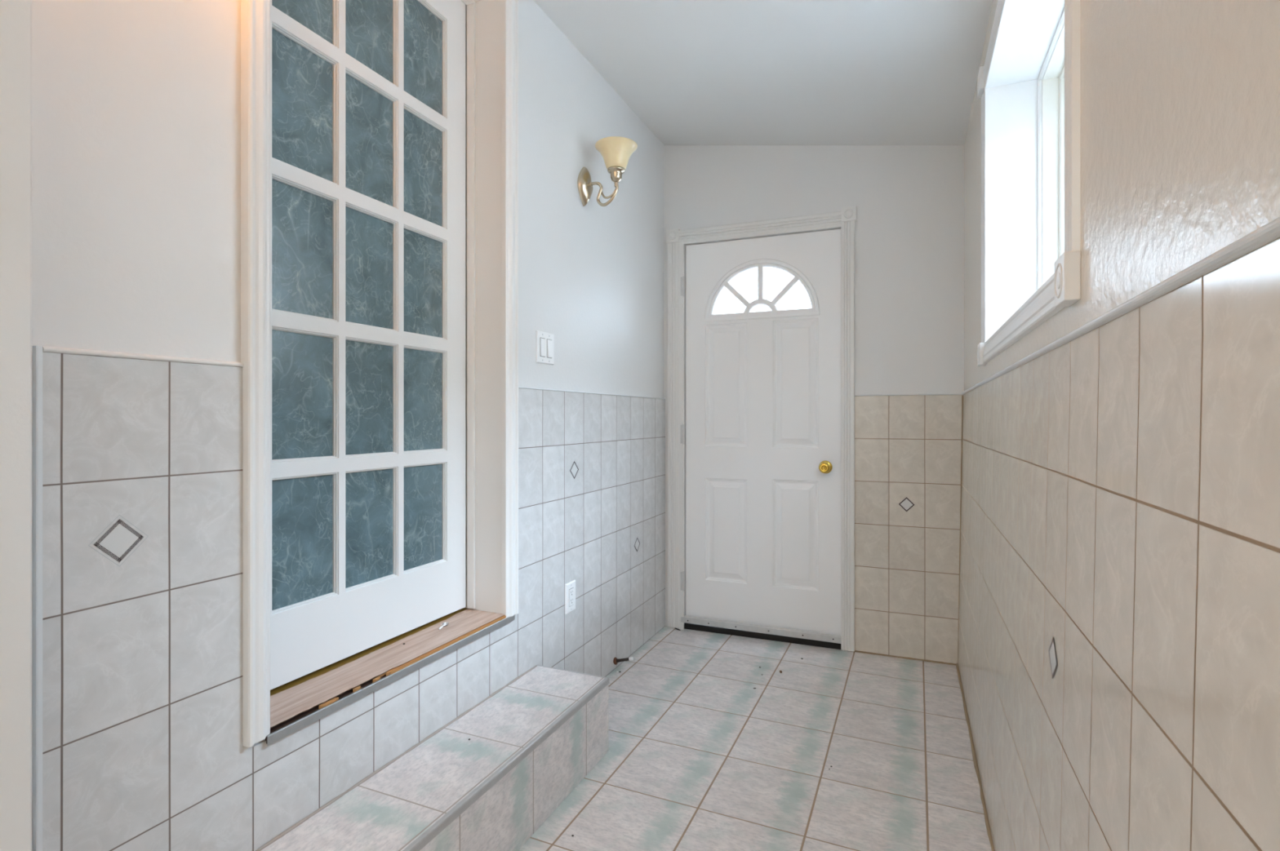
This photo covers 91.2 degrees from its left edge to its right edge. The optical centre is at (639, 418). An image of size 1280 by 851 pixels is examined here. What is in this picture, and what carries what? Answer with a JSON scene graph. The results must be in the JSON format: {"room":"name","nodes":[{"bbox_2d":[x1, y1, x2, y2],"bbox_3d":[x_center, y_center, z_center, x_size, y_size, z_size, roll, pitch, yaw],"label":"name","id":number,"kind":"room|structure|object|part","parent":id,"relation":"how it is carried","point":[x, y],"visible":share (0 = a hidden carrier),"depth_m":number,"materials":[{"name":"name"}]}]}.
{"room":"entrance hallway","nodes":[
{"label":"entrance hallway","id":0,"kind":"room"},
{"bbox_2d":[0,0,31,850],"bbox_3d":[-0.929,-0.167,0.839,0.130,2.601,0.126,0,0,23],"label":"wall","id":1,"kind":"structure","parent":0,"point":[15,15],"depth_m":0.85,"materials":[{"name":"white paint"}]},
{"bbox_2d":[31,0,665,850],"bbox_3d":[-1.250,-0.226,0.539,0.277,2.720,6.800,0,0,23],"label":"wall","id":2,"kind":"structure","parent":0,"point":[136,104],"depth_m":1.18,"materials":[{"name":"white tile"}]},
{"bbox_2d":[32,345,42,850],"bbox_3d":[-0.920,0.512,0.958,0.012,1.244,0.010,0,0,23],"label":"trim","id":3,"kind":"structure","parent":2,"relation":"attached to","point":[37,350],"depth_m":0.95,"materials":[{"name":"white wood"}]},
{"bbox_2d":[42,346,244,367],"bbox_3d":[-0.854,-0.106,1.115,0.010,0.010,0.331,0,0,23],"label":"trim","id":4,"kind":"structure","parent":2,"relation":"attached to","point":[45,348],"depth_m":1.08,"materials":[{"name":"white paint"}]},
{"bbox_2d":[240,0,518,747],"bbox_3d":[-0.598,-0.412,1.675,0.036,2.135,0.944,0,0,23],"label":"trim","id":5,"kind":"structure","parent":2,"relation":"attached to","point":[255,14],"depth_m":1.27,"materials":[{"name":"white paint"}]},
{"bbox_3d":[-0.776,-0.387,1.273,0.027,2.083,0.054,0,0,23],"label":"casing","id":6,"kind":"part","parent":5,"relation":"part of","materials":[{"name":"white paint"}]},
{"bbox_3d":[-0.429,-0.387,2.079,0.027,2.083,0.060,0,0,23],"label":"casing","id":7,"kind":"part","parent":5,"relation":"part of","materials":[{"name":"white paint"}]},
{"bbox_2d":[270,0,502,690],"bbox_3d":[-0.722,-0.364,1.728,0.246,2.096,0.858,0,0,23],"label":"door","id":8,"kind":"structure","parent":2,"relation":"in","point":[386,115],"depth_m":1.79,"materials":[{"name":"white paint"}]},
{"bbox_3d":[-0.727,-0.379,1.730,0.030,2.037,0.823,0,0,23],"label":"stop moulding","id":9,"kind":"part","parent":8,"relation":"part of","materials":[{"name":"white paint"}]},
{"bbox_2d":[265,608,515,746],"bbox_3d":[-0.702,0.659,1.734,0.239,0.030,0.886,0,0,23],"label":"sill","id":10,"kind":"structure","parent":2,"relation":"attached to","point":[295,704],"depth_m":1.61,"materials":[{"name":"brown wood"}]},
{"bbox_2d":[438,622,448,630],"bbox_3d":[-0.609,0.640,1.930,0.019,0.008,0.054,0,0,17],"label":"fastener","id":11,"kind":"object","parent":10,"relation":"on","point":[443,624],"visible":1,"depth_m":1.93,"materials":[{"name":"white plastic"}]},
{"bbox_2d":[535,330,554,364],"bbox_3d":[-0.344,-0.256,2.294,0.013,0.115,0.118,0,0,23],"label":"light switch","id":12,"kind":"object","parent":2,"relation":"attached to","point":[544,342],"visible":1,"depth_m":2.28,"materials":[{"name":"white plastic"}]},
{"bbox_2d":[564,580,575,614],"bbox_3d":[-0.271,0.702,2.454,0.009,0.116,0.076,0,0,23],"label":"power outlet","id":13,"kind":"object","parent":2,"relation":"attached to","point":[570,588],"visible":1,"depth_m":2.44,"materials":[{"name":"white plastic"}]},
{"bbox_2d":[568,587,573,606],"bbox_3d":[-0.268,0.702,2.452,0.002,0.065,0.032,0,0,23],"label":"receptacle","id":14,"kind":"object","parent":13,"relation":"attached to","point":[571,589],"depth_m":2.45,"materials":[{"name":"white plastic"}]},
{"bbox_2d":[518,386,665,399],"bbox_3d":[-0.145,-0.104,2.760,0.009,0.006,1.435,0,0,23],"label":"trim","id":15,"kind":"structure","parent":2,"relation":"attached to","point":[518,387],"depth_m":2.56,"materials":[{"name":"silver metal"}]},
{"bbox_2d":[577,136,637,206],"bbox_3d":[-0.125,-0.972,2.522,0.235,0.236,0.170,0,0,23],"label":"wall sconce","id":16,"kind":"object","parent":2,"relation":"attached to","point":[615,152],"visible":1,"depth_m":2.49,"materials":[{"name":"beige glass"}]},
{"bbox_3d":[-0.146,-0.908,2.531,0.130,0.108,0.019,0,0,23],"label":"arm","id":17,"kind":"part","parent":16,"relation":"part of","materials":[{"name":"silver metal"}]},
{"bbox_3d":[-0.095,-1.040,2.509,0.170,0.100,0.170,0,0,23],"label":"lamp shade","id":18,"kind":"part","parent":16,"relation":"part of","materials":[{"name":"beige glass"}]},
{"bbox_2d":[613,657,633,665],"bbox_3d":[-0.074,1.089,2.811,0.095,0.047,0.033,0,0,23],"label":"stopper","id":19,"kind":"object","parent":2,"relation":"attached to","point":[615,661],"visible":1,"depth_m":2.81,"materials":[{"name":"silver metal"}]},
{"bbox_2d":[518,626,991,850],"bbox_3d":[-0.482,1.194,0.132,1.710,0.120,6.860,0,0,23],"label":"floor","id":20,"kind":"structure","parent":0,"point":[699,757],"depth_m":2.09,"materials":[{"name":"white tile"}]},
{"bbox_2d":[255,665,609,850],"bbox_3d":[-0.556,1.006,1.448,0.287,0.254,1.619,0,0,23],"label":"tiled step","id":21,"kind":"structure","parent":20,"relation":"on","point":[534,740],"depth_m":1.62,"materials":[{"name":"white tile"}]},
{"bbox_3d":[-0.554,0.894,1.447,0.283,0.020,1.619,0,0,23],"label":"edge trim","id":22,"kind":"part","parent":21,"relation":"part of","materials":[{"name":"grey tile"}]},
{"bbox_2d":[533,0,992,145],"bbox_3d":[-0.548,-1.439,0.181,2.350,0.507,6.900,0,0,23],"label":"ceiling","id":23,"kind":"structure","parent":0,"point":[694,72],"depth_m":2.41,"materials":[{"name":"paint"}]},
{"bbox_2d":[664,145,964,665],"bbox_3d":[0.885,-0.224,3.192,2.104,2.723,0.176,0,0,22],"label":"wall","id":24,"kind":"structure","parent":0,"point":[908,200],"depth_m":2.98,"materials":[{"name":"white paint"}]},
{"bbox_2d":[666,205,856,651],"bbox_3d":[0.597,0.053,3.213,0.972,2.154,0.029,0,0,22],"label":"trim","id":25,"kind":"structure","parent":24,"relation":"attached to","point":[846,218],"depth_m":3.15,"materials":[{"name":"white paint"}]},
{"bbox_3d":[0.181,0.090,3.386,0.066,2.079,0.020,0,0,23],"label":"casing","id":26,"kind":"part","parent":25,"relation":"part of","materials":[{"name":"white paint"}]},
{"bbox_3d":[1.011,0.088,3.049,0.062,2.084,0.020,0,0,23],"label":"casing","id":27,"kind":"part","parent":25,"relation":"part of","materials":[{"name":"white paint"}]},
{"bbox_2d":[679,224,844,651],"bbox_3d":[0.630,0.091,3.279,0.844,2.085,0.225,0,0,23],"label":"door","id":28,"kind":"structure","parent":24,"relation":"in","point":[760,392],"depth_m":3.22,"materials":[{"name":"white wood"}]},
{"bbox_2d":[704,258,819,321],"bbox_3d":[0.620,-0.664,3.226,0.590,0.305,0.025,0,0,22],"label":"window grille","id":29,"kind":"object","parent":28,"relation":"attached to","point":[718,273],"depth_m":3.22,"materials":[{"name":"white metal"}]},
{"bbox_3d":[0.907,0.243,3.074,0.064,0.064,0.063,0,0,23],"label":"knob","id":30,"kind":"part","parent":28,"relation":"part of","materials":[{"name":"gold metal"}]},
{"bbox_2d":[854,393,962,396],"bbox_3d":[1.257,-0.108,2.954,0.472,0.006,0.009,0,0,22],"label":"trim","id":31,"kind":"structure","parent":24,"relation":"attached to","point":[957,393],"depth_m":2.95,"materials":[{"name":"silver metal"}]},
{"bbox_2d":[955,0,1279,850],"bbox_3d":[0.318,-0.163,-0.137,0.308,2.606,6.800,0,0,23],"label":"wall","id":32,"kind":"structure","parent":0,"point":[1118,666],"depth_m":0.66,"materials":[{"name":"beige tile"}]},
{"bbox_2d":[986,0,1064,340],"bbox_3d":[0.999,-0.648,1.440,0.246,0.815,1.131,0,0,23],"label":"window","id":33,"kind":"structure","parent":32,"relation":"in","point":[1025,89],"depth_m":1.96,"materials":[{"name":"glass"}]},
{"bbox_3d":[1.068,-0.648,1.410,0.094,0.798,1.114,0,0,23],"label":"frame","id":34,"kind":"part","parent":33,"relation":"part of","materials":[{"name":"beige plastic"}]},
{"bbox_2d":[977,0,1080,366],"bbox_3d":[0.878,-0.652,1.495,0.024,0.962,1.272,0,0,23],"label":"trim","id":35,"kind":"structure","parent":32,"relation":"attached to","point":[1062,290],"depth_m":0.96,"materials":[{"name":"white paint"}]},
{"bbox_3d":[1.119,-0.648,2.038,0.012,0.815,0.066,0,0,23],"label":"casing","id":36,"kind":"part","parent":35,"relation":"part of","materials":[{"name":"white paint"}]},
{"bbox_3d":[0.883,-1.088,1.490,0.012,0.066,1.139,0,0,23],"label":"casing","id":37,"kind":"part","parent":35,"relation":"part of","materials":[{"name":"white paint"}]},
{"bbox_3d":[0.883,-0.209,1.490,0.012,0.066,1.139,0,0,23],"label":"casing","id":38,"kind":"part","parent":35,"relation":"part of","materials":[{"name":"white paint"}]},
{"bbox_3d":[0.646,-0.648,0.941,0.012,0.815,0.066,0,0,23],"label":"casing","id":39,"kind":"part","parent":35,"relation":"part of","materials":[{"name":"white paint"}]},
{"bbox_2d":[961,217,1279,394],"bbox_3d":[0.520,-0.124,0.647,0.011,0.035,4.800,0,0,23],"label":"trim","id":40,"kind":"structure","parent":32,"relation":"attached to","point":[1269,232],"depth_m":0.56,"materials":[{"name":"white wood"}]}
]}

